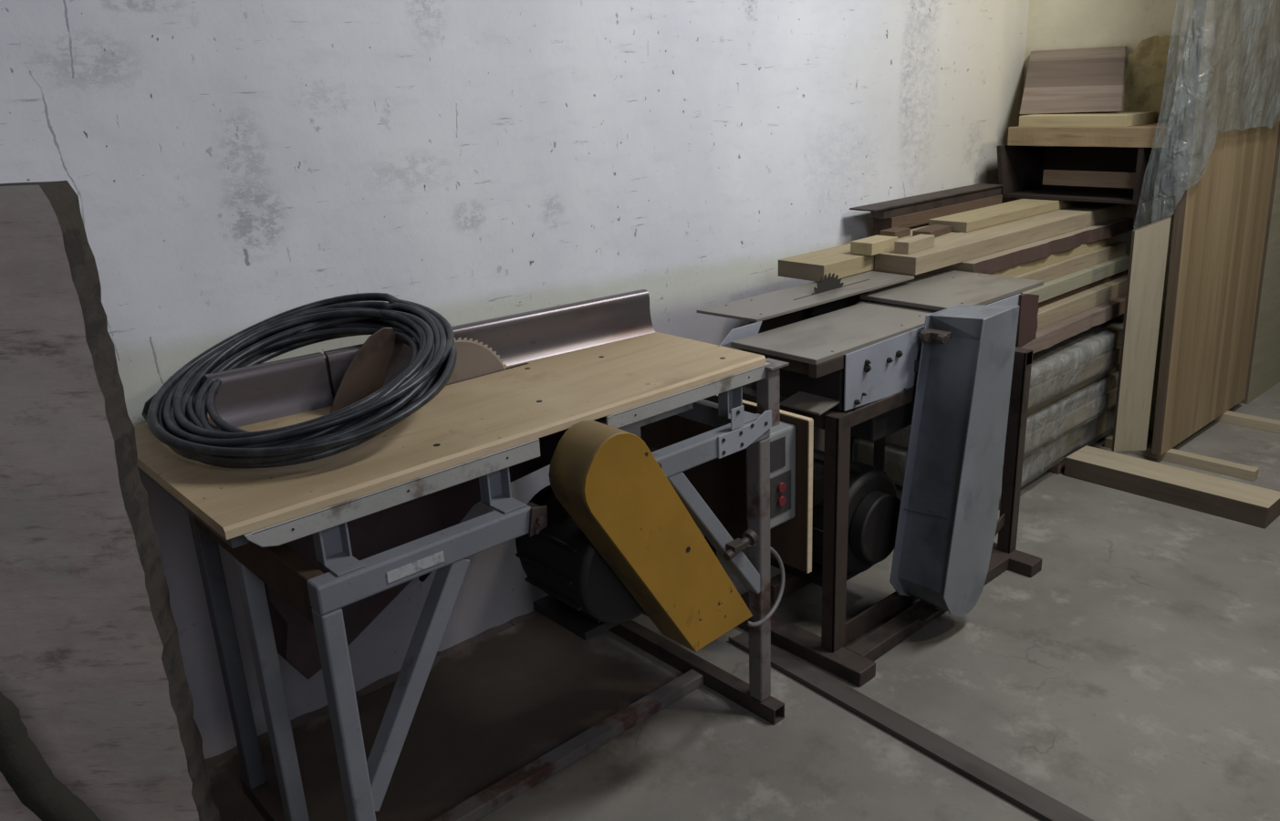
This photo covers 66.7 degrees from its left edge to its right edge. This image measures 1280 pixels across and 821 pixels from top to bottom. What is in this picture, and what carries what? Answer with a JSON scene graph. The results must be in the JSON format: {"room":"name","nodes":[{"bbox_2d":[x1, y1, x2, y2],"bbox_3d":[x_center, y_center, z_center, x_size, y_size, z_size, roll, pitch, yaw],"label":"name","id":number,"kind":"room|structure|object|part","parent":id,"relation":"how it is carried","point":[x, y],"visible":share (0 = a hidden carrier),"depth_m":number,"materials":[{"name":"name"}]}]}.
{"room":"woodworking shop","nodes":[
{"label":"woodworking shop","id":0,"kind":"room"},
{"bbox_2d":[0,0,1029,759],"bbox_3d":[-0.700,-0.828,2.071,5.950,3.250,0.120,-18,24,-39],"label":"wall","id":1,"kind":"structure","parent":0,"point":[232,166],"depth_m":2.34,"materials":[{"name":"paint"}]},
{"bbox_2d":[204,610,540,769],"bbox_3d":[-0.631,0.676,2.461,1.200,0.046,0.042,-18,24,-39],"label":"baseboard","id":2,"kind":"structure","parent":1,"relation":"attached to","point":[381,682],"depth_m":2.47,"materials":[{"name":"brown wood"}]},
{"bbox_2d":[206,381,1279,820],"bbox_3d":[1.991,0.918,1.600,8.500,0.100,5.120,-18,24,-39],"label":"floor","id":3,"kind":"structure","parent":0,"point":[1135,676],"depth_m":2.30,"materials":[{"name":"concrete"}]},
{"bbox_2d":[0,691,101,820],"bbox_3d":[-0.727,0.681,1.341,0.262,0.720,0.064,1,19,12],"label":"cable","id":4,"kind":"object","parent":3,"relation":"on","point":[22,764],"visible":1,"depth_m":1.27,"materials":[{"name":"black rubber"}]},
{"bbox_2d":[0,180,219,820],"bbox_3d":[-1.064,0.375,1.389,0.805,1.340,0.054,-3,19,0],"label":"wooden slab","id":5,"kind":"object","parent":3,"relation":"on","point":[91,663],"visible":0.91,"depth_m":1.31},
{"bbox_2d":[133,289,813,820],"bbox_3d":[-0.289,0.277,2.040,1.223,1.038,0.748,-18,24,-39],"label":"saw","id":6,"kind":"object","parent":3,"relation":"on","point":[320,548],"depth_m":1.86,"materials":[{"name":"brown wood"}]},
{"bbox_3d":[-0.766,0.129,1.616,0.025,0.034,0.530,-18,24,-39],"label":"rail","id":7,"kind":"part","parent":6,"relation":"part of","materials":[{"name":"grey metal"}]},
{"bbox_3d":[-0.837,0.488,1.977,0.034,0.650,0.040,-18,24,-39],"label":"leg","id":8,"kind":"part","parent":6,"relation":"part of","materials":[{"name":"grey metal"}]},
{"bbox_3d":[-0.683,0.553,1.818,0.034,0.615,0.040,-18,24,-39],"label":"leg","id":9,"kind":"part","parent":6,"relation":"part of","materials":[{"name":"grey paint"}]},
{"bbox_3d":[-0.596,-0.065,1.760,0.569,0.184,0.567,-18,24,-39],"label":"cable coil","id":10,"kind":"part","parent":6,"relation":"part of","materials":[{"name":"black rubber"}]},
{"bbox_3d":[-0.460,0.606,1.574,0.034,0.650,0.040,-18,24,-39],"label":"leg","id":11,"kind":"part","parent":6,"relation":"part of","materials":[{"name":"grey paint"}]},
{"bbox_3d":[-0.385,0.126,1.572,0.522,0.034,0.042,-18,24,-39],"label":"rail","id":12,"kind":"part","parent":6,"relation":"part of","materials":[{"name":"metal"}]},
{"bbox_3d":[-0.380,-0.012,2.020,0.282,0.282,0.003,-18,24,-39],"label":"saw blade","id":13,"kind":"part","parent":6,"relation":"part of","materials":[{"name":"metal"}]},
{"bbox_3d":[-0.205,0.777,2.124,0.941,0.029,0.040,-18,24,-39],"label":"floor rail","id":14,"kind":"part","parent":6,"relation":"part of","materials":[{"name":"metal"}]},
{"bbox_3d":[-0.091,0.288,2.026,0.250,0.250,0.225,-18,24,-39],"label":"motor","id":15,"kind":"part","parent":6,"relation":"part of","materials":[{"name":"black paint"}]},
{"bbox_3d":[-0.081,0.260,2.051,0.250,0.335,0.190,-18,24,-39],"label":"motor mount","id":16,"kind":"part","parent":6,"relation":"part of","materials":[{"name":"black paint"}]},
{"bbox_3d":[0.011,0.011,1.965,0.260,0.035,0.012,-18,24,-39],"label":"rail","id":17,"kind":"part","parent":6,"relation":"part of","materials":[{"name":"paint"}]},
{"bbox_3d":[0.097,-0.036,1.977,0.463,0.030,0.042,-18,24,-39],"label":"rail","id":18,"kind":"part","parent":6,"relation":"part of","materials":[{"name":"paint"}]},
{"bbox_3d":[0.200,0.015,1.987,0.037,0.045,0.003,-18,24,-39],"label":"bracket plate","id":19,"kind":"part","parent":6,"relation":"part of","materials":[{"name":"grey metal"}]},
{"bbox_3d":[0.219,0.047,2.014,0.163,0.065,0.004,-18,24,-39],"label":"bracket plate","id":20,"kind":"part","parent":6,"relation":"part of","materials":[{"name":"grey metal"}]},
{"bbox_3d":[0.268,0.365,2.185,0.035,0.650,0.040,-18,24,-39],"label":"leg","id":21,"kind":"part","parent":6,"relation":"part of","materials":[{"name":"metal"}]},
{"bbox_3d":[0.267,-0.027,2.122,0.077,0.133,0.035,-18,24,-39],"label":"post","id":22,"kind":"part","parent":6,"relation":"part of","materials":[{"name":"metal"}]},
{"bbox_3d":[0.283,-0.101,2.119,0.059,0.006,0.060,-18,24,-39],"label":"cap plate","id":23,"kind":"part","parent":6,"relation":"part of","materials":[{"name":"metal"}]},
{"bbox_2d":[696,270,1043,686],"bbox_3d":[0.691,0.078,2.719,1.067,0.895,0.650,-18,24,-39],"label":"planer","id":24,"kind":"object","parent":3,"relation":"on","point":[941,355],"visible":0.85,"depth_m":2.47,"materials":[{"name":"metal"}]},
{"bbox_3d":[0.201,0.204,2.656,0.040,0.660,0.040,-18,24,-39],"label":"leg","id":25,"kind":"part","parent":24,"relation":"part of","materials":[{"name":"metal"}]},
{"bbox_3d":[0.251,-0.191,2.405,0.154,0.032,0.004,-18,24,-39],"label":"cheek plate","id":26,"kind":"part","parent":24,"relation":"part of","materials":[{"name":"grey metal"}]},
{"bbox_3d":[0.553,0.457,2.948,0.722,0.038,0.040,-18,24,-39],"label":"floor rail","id":27,"kind":"part","parent":24,"relation":"part of","materials":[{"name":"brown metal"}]},
{"bbox_3d":[0.625,0.401,2.859,0.745,0.050,0.040,-18,24,-39],"label":"motor rail","id":28,"kind":"part","parent":24,"relation":"part of","materials":[{"name":"brown metal"}]},
{"bbox_3d":[0.340,-0.011,2.412,0.038,0.040,0.405,-18,24,-39],"label":"rail","id":29,"kind":"part","parent":24,"relation":"part of","materials":[{"name":"brown metal"}]},
{"bbox_3d":[0.529,-0.307,2.730,0.160,0.159,0.002,-18,24,-39],"label":"saw blade","id":30,"kind":"part","parent":24,"relation":"part of","materials":[{"name":"grey metal"}]},
{"bbox_3d":[0.477,0.304,2.374,0.050,0.625,0.038,-18,24,-39],"label":"leg","id":31,"kind":"part","parent":24,"relation":"part of","materials":[{"name":"brown metal"}]},
{"bbox_3d":[0.499,0.267,2.695,0.284,0.284,0.330,-18,24,-39],"label":"motor","id":32,"kind":"part","parent":24,"relation":"part of","materials":[{"name":"black metal"}]},
{"bbox_3d":[0.766,-0.074,2.544,0.775,0.037,0.040,-18,24,-39],"label":"rail","id":33,"kind":"part","parent":24,"relation":"part of","materials":[{"name":"brown metal"}]},
{"bbox_3d":[0.791,0.009,3.152,0.040,0.660,0.040,-18,24,-39],"label":"leg","id":34,"kind":"part","parent":24,"relation":"part of","materials":[{"name":"brown metal"}]},
{"bbox_3d":[0.777,0.510,2.704,0.725,0.073,0.040,-18,24,-39],"label":"floor rail","id":35,"kind":"part","parent":24,"relation":"part of","materials":[{"name":"brown metal"}]},
{"bbox_3d":[0.761,0.541,2.600,0.065,0.008,0.050,-18,24,-39],"label":"foot plate","id":36,"kind":"part","parent":24,"relation":"part of","materials":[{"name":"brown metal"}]},
{"bbox_3d":[0.808,0.536,2.675,0.722,0.036,0.052,-18,24,-39],"label":"floor rail","id":37,"kind":"part","parent":24,"relation":"part of","materials":[{"name":"brown metal"}]},
{"bbox_3d":[1.089,0.125,2.827,0.040,0.620,0.040,-18,24,-39],"label":"leg","id":38,"kind":"part","parent":24,"relation":"part of","materials":[{"name":"brown metal"}]},
{"bbox_3d":[0.941,-0.194,2.886,0.040,0.040,0.455,-18,24,-39],"label":"rail","id":39,"kind":"part","parent":24,"relation":"part of","materials":[{"name":"brown metal"}]},
{"bbox_2d":[728,630,1093,820],"bbox_3d":[0.751,0.773,2.028,0.068,0.014,1.552,-17,23,-36],"label":"strip","id":40,"kind":"object","parent":3,"relation":"on","point":[1033,801],"visible":1,"depth_m":2.16,"materials":[{"name":"brown wood"}]},
{"bbox_2d":[1040,456,1065,474],"bbox_3d":[1.377,0.150,3.729,0.060,0.050,0.500,-18,24,-39],"label":"bearer","id":41,"kind":"object","parent":3,"relation":"on","point":[1057,466],"visible":0.24,"depth_m":3.55,"materials":[{"name":"brown wood"}]},
{"bbox_2d":[1063,445,1279,528],"bbox_3d":[1.812,0.251,3.334,0.166,0.072,0.652,-18,24,-39],"label":"plank","id":42,"kind":"object","parent":3,"relation":"on","point":[1254,505],"visible":1,"depth_m":3.27,"materials":[{"name":"beige wood"}]},
{"bbox_2d":[1111,217,1170,451],"bbox_3d":[1.757,-0.253,3.415,0.124,0.835,0.040,-3,19,0],"label":"board","id":43,"kind":"object","parent":42,"relation":"on","point":[1149,247],"visible":1,"depth_m":3.40,"materials":[{"name":"brown wood"}]},
{"bbox_2d":[1103,435,1259,481],"bbox_3d":[1.991,0.172,3.596,0.045,0.038,0.518,-18,24,-39],"label":"batten","id":44,"kind":"object","parent":3,"relation":"on","point":[1243,472],"visible":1,"depth_m":3.52,"materials":[{"name":"brown wood"}]},
{"bbox_2d":[1151,0,1279,455],"bbox_3d":[2.155,-0.927,3.542,0.870,2.062,0.097,-18,24,-39],"label":"board","id":45,"kind":"object","parent":44,"relation":"on","point":[1220,222],"visible":0.97,"depth_m":3.55,"materials":[{"name":"brown wood"}]},
{"bbox_2d":[1151,0,1279,217],"bbox_3d":[2.105,-1.296,3.437,0.993,1.341,0.182,-18,24,-39],"label":"plastic film","id":46,"kind":"object","parent":45,"relation":"on","point":[1181,89],"visible":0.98,"depth_m":3.25,"materials":[{"name":"grey"}]},
{"bbox_2d":[1213,410,1279,433],"bbox_3d":[2.533,0.068,3.828,0.050,0.038,0.630,-18,24,-39],"label":"batten","id":47,"kind":"object","parent":3,"relation":"on","point":[1248,421],"visible":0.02,"depth_m":3.89,"materials":[{"name":"brown wood"}]},
{"bbox_2d":[1240,121,1279,404],"bbox_3d":[2.845,-1.114,4.137,0.870,2.050,0.092,-18,24,-39],"label":"board","id":48,"kind":"object","parent":3,"relation":"on","point":[1264,371],"visible":0.57,"depth_m":4.11,"materials":[{"name":"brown wood"}]},
{"bbox_3d":[1.066,0.254,3.467,0.060,0.050,0.500,-18,24,-39],"label":"bearer","id":49,"kind":"object","parent":3,"relation":"on","visible":0},
{"bbox_2d":[853,404,1115,500],"bbox_3d":[1.341,0.083,3.666,1.080,0.122,0.521,-18,24,-39],"label":"wrapped bundle","id":50,"kind":"object","parent":49,"relation":"on","point":[1076,438],"visible":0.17,"depth_m":3.47,"materials":[{"name":"grey plastic"}]},
{"bbox_2d":[884,368,1119,466],"bbox_3d":[1.363,-0.044,3.629,1.070,0.138,0.551,-18,24,-39],"label":"wrapped bundle","id":51,"kind":"object","parent":50,"relation":"on","point":[1047,422],"visible":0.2,"depth_m":3.42,"materials":[{"name":"grey plastic"}]},
{"bbox_2d":[1027,363,1119,415],"bbox_3d":[1.352,-0.132,3.615,1.060,0.040,0.510,-18,24,-39],"label":"plank","id":52,"kind":"object","parent":51,"relation":"on","point":[1034,408],"visible":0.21,"depth_m":3.45,"materials":[{"name":"brown wood"}]},
{"bbox_2d":[1028,313,1123,407],"bbox_3d":[1.365,-0.212,3.568,1.100,0.140,0.573,-18,24,-39],"label":"wrapped bundle","id":53,"kind":"object","parent":52,"relation":"on","point":[1056,369],"visible":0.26,"depth_m":3.35,"materials":[{"name":"grey plastic"}]},
{"bbox_3d":[1.343,-0.320,3.601,1.040,0.045,0.440,-18,24,-39],"label":"plank","id":54,"kind":"object","parent":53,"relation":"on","visible":0},
{"bbox_2d":[1021,293,1125,353],"bbox_3d":[1.347,-0.350,3.540,1.106,0.050,0.564,-18,24,-39],"label":"plank","id":55,"kind":"object","parent":54,"relation":"on","point":[1051,335],"visible":0.25,"depth_m":3.33,"materials":[{"name":"brown wood"}]},
{"bbox_2d":[1036,274,1127,330],"bbox_3d":[1.336,-0.406,3.542,1.085,0.055,0.501,-18,24,-39],"label":"plank","id":56,"kind":"object","parent":55,"relation":"on","point":[1054,312],"visible":0.27,"depth_m":3.41,"materials":[{"name":"brown wood"}]},
{"bbox_2d":[1038,269,1128,307],"bbox_3d":[1.330,-0.449,3.548,1.060,0.025,0.446,-18,24,-39],"label":"plank","id":57,"kind":"object","parent":56,"relation":"on","point":[1124,273],"visible":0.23,"depth_m":3.48,"materials":[{"name":"brown wood"}]},
{"bbox_2d":[868,254,1129,302],"bbox_3d":[1.321,-0.480,3.523,1.095,0.049,0.476,-18,24,-39],"label":"plank","id":58,"kind":"object","parent":57,"relation":"on","point":[1070,282],"visible":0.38,"depth_m":3.42,"materials":[{"name":"grey wood"}]},
{"bbox_2d":[874,240,1126,290],"bbox_3d":[1.316,-0.532,3.525,1.074,0.050,0.446,-18,24,-39],"label":"plank","id":59,"kind":"object","parent":58,"relation":"on","point":[1077,263],"visible":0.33,"depth_m":3.44,"materials":[{"name":"brown wood"}]},
{"bbox_2d":[870,233,1122,280],"bbox_3d":[1.304,-0.574,3.515,1.084,0.036,0.426,-18,24,-39],"label":"plank","id":60,"kind":"object","parent":59,"relation":"on","point":[1021,268],"visible":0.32,"depth_m":3.35,"materials":[{"name":"yellow wood"}]},
{"bbox_2d":[926,217,1133,274],"bbox_3d":[1.325,-0.615,3.505,1.160,0.046,0.432,-18,24,-39],"label":"plank","id":61,"kind":"object","parent":60,"relation":"on","point":[993,263],"visible":0.45,"depth_m":3.27,"materials":[{"name":"brown wood"}]},
{"bbox_2d":[778,225,959,281],"bbox_3d":[1.089,-0.616,3.385,1.660,0.050,0.175,-18,24,-39],"label":"plank","id":62,"kind":"object","parent":61,"relation":"on","point":[838,260],"visible":0.32,"depth_m":2.90,"materials":[{"name":"yellow wood"}]},
{"bbox_2d":[850,235,897,255],"bbox_3d":[0.715,-0.505,2.967,0.145,0.037,0.076,-20,25,-41],"label":"wood block","id":63,"kind":"object","parent":62,"relation":"on","point":[875,244],"visible":0.89,"depth_m":2.93,"materials":[{"name":"yellow wood"}]},
{"bbox_2d":[880,227,910,238],"bbox_3d":[0.847,-0.589,3.224,0.095,0.024,0.057,-20,25,-41],"label":"wood block","id":64,"kind":"object","parent":62,"relation":"on","point":[899,232],"visible":0.79,"depth_m":3.20,"materials":[{"name":"brown wood"}]},
{"bbox_2d":[912,224,951,237],"bbox_3d":[0.969,-0.593,3.221,0.063,0.023,0.160,13,24,39],"label":"wood block","id":65,"kind":"object","parent":62,"relation":"on","point":[936,230],"visible":0.76,"depth_m":3.20,"materials":[{"name":"brown wood"}]},
{"bbox_2d":[928,197,1088,232],"bbox_3d":[1.391,-0.740,3.570,0.960,0.033,0.143,-18,24,-39],"label":"plank","id":66,"kind":"object","parent":62,"relation":"on","point":[980,218],"visible":0.8,"depth_m":3.42,"materials":[{"name":"yellow wood"}]},
{"bbox_2d":[996,144,1175,204],"bbox_3d":[1.673,-0.907,3.665,0.340,0.194,0.535,-18,24,-39],"label":"shelf","id":67,"kind":"object","parent":66,"relation":"on","point":[1124,175],"visible":0.81,"depth_m":3.70,"materials":[{"name":"brown wood"}]},
{"bbox_2d":[1007,122,1182,147],"bbox_3d":[1.709,-1.025,3.600,0.340,0.067,0.563,-18,24,-39],"label":"plank","id":68,"kind":"object","parent":67,"relation":"on","point":[1138,136],"visible":0.66,"depth_m":3.48,"materials":[{"name":"beige wood"}]},
{"bbox_2d":[1019,45,1127,114],"bbox_3d":[1.651,-1.254,3.691,0.216,0.232,0.461,-18,24,-39],"label":"board","id":69,"kind":"object","parent":68,"relation":"on","point":[1092,79],"visible":1,"depth_m":3.68,"materials":[{"name":"brown wood"}]},
{"bbox_2d":[1018,111,1156,126],"bbox_3d":[1.656,-1.081,3.605,0.255,0.040,0.395,-18,24,-39],"label":"plank","id":70,"kind":"object","parent":68,"relation":"on","point":[1108,119],"visible":0.92,"depth_m":3.51,"materials":[{"name":"brown wood"}]},
{"bbox_2d":[1122,33,1191,122],"bbox_3d":[1.903,-1.206,3.529,0.067,0.299,0.272,-18,24,-39],"label":"board","id":71,"kind":"object","parent":68,"relation":"on","point":[1149,70],"visible":0.49,"depth_m":3.54,"materials":[{"name":"brown wood"}]},
{"bbox_2d":[873,194,1002,230],"bbox_3d":[1.108,-0.733,3.573,0.740,0.046,0.076,-18,24,-39],"label":"beam","id":72,"kind":"structure","parent":61,"relation":"on","point":[910,220],"depth_m":3.46,"materials":[{"name":"brown wood"}]},
{"bbox_2d":[849,183,1002,218],"bbox_3d":[1.059,-0.763,3.538,0.840,0.038,0.105,-18,24,-39],"label":"rail","id":73,"kind":"object","parent":72,"relation":"on","point":[888,209],"visible":1,"depth_m":3.48,"materials":[{"name":"brown metal"}]},
{"bbox_2d":[874,201,1124,275],"bbox_3d":[1.287,-0.612,3.343,1.420,0.053,0.145,-18,24,-39],"label":"plank","id":74,"kind":"object","parent":61,"relation":"on","point":[962,246],"visible":0.84,"depth_m":3.18,"materials":[{"name":"brown wood"}]},
{"bbox_2d":[894,234,934,254],"bbox_3d":[0.835,-0.506,2.955,0.048,0.036,0.160,15,25,41],"label":"wood block","id":75,"kind":"object","parent":74,"relation":"on","point":[918,243],"visible":1,"depth_m":2.92,"materials":[{"name":"brown wood"}]},
{"bbox_2d":[1013,0,1195,430],"bbox_3d":[2.688,-1.800,4.471,2.550,3.250,0.820,-18,24,-39],"label":"wall","id":76,"kind":"structure","parent":0,"point":[1052,25],"depth_m":3.70,"materials":[{"name":"paint"}]}
]}

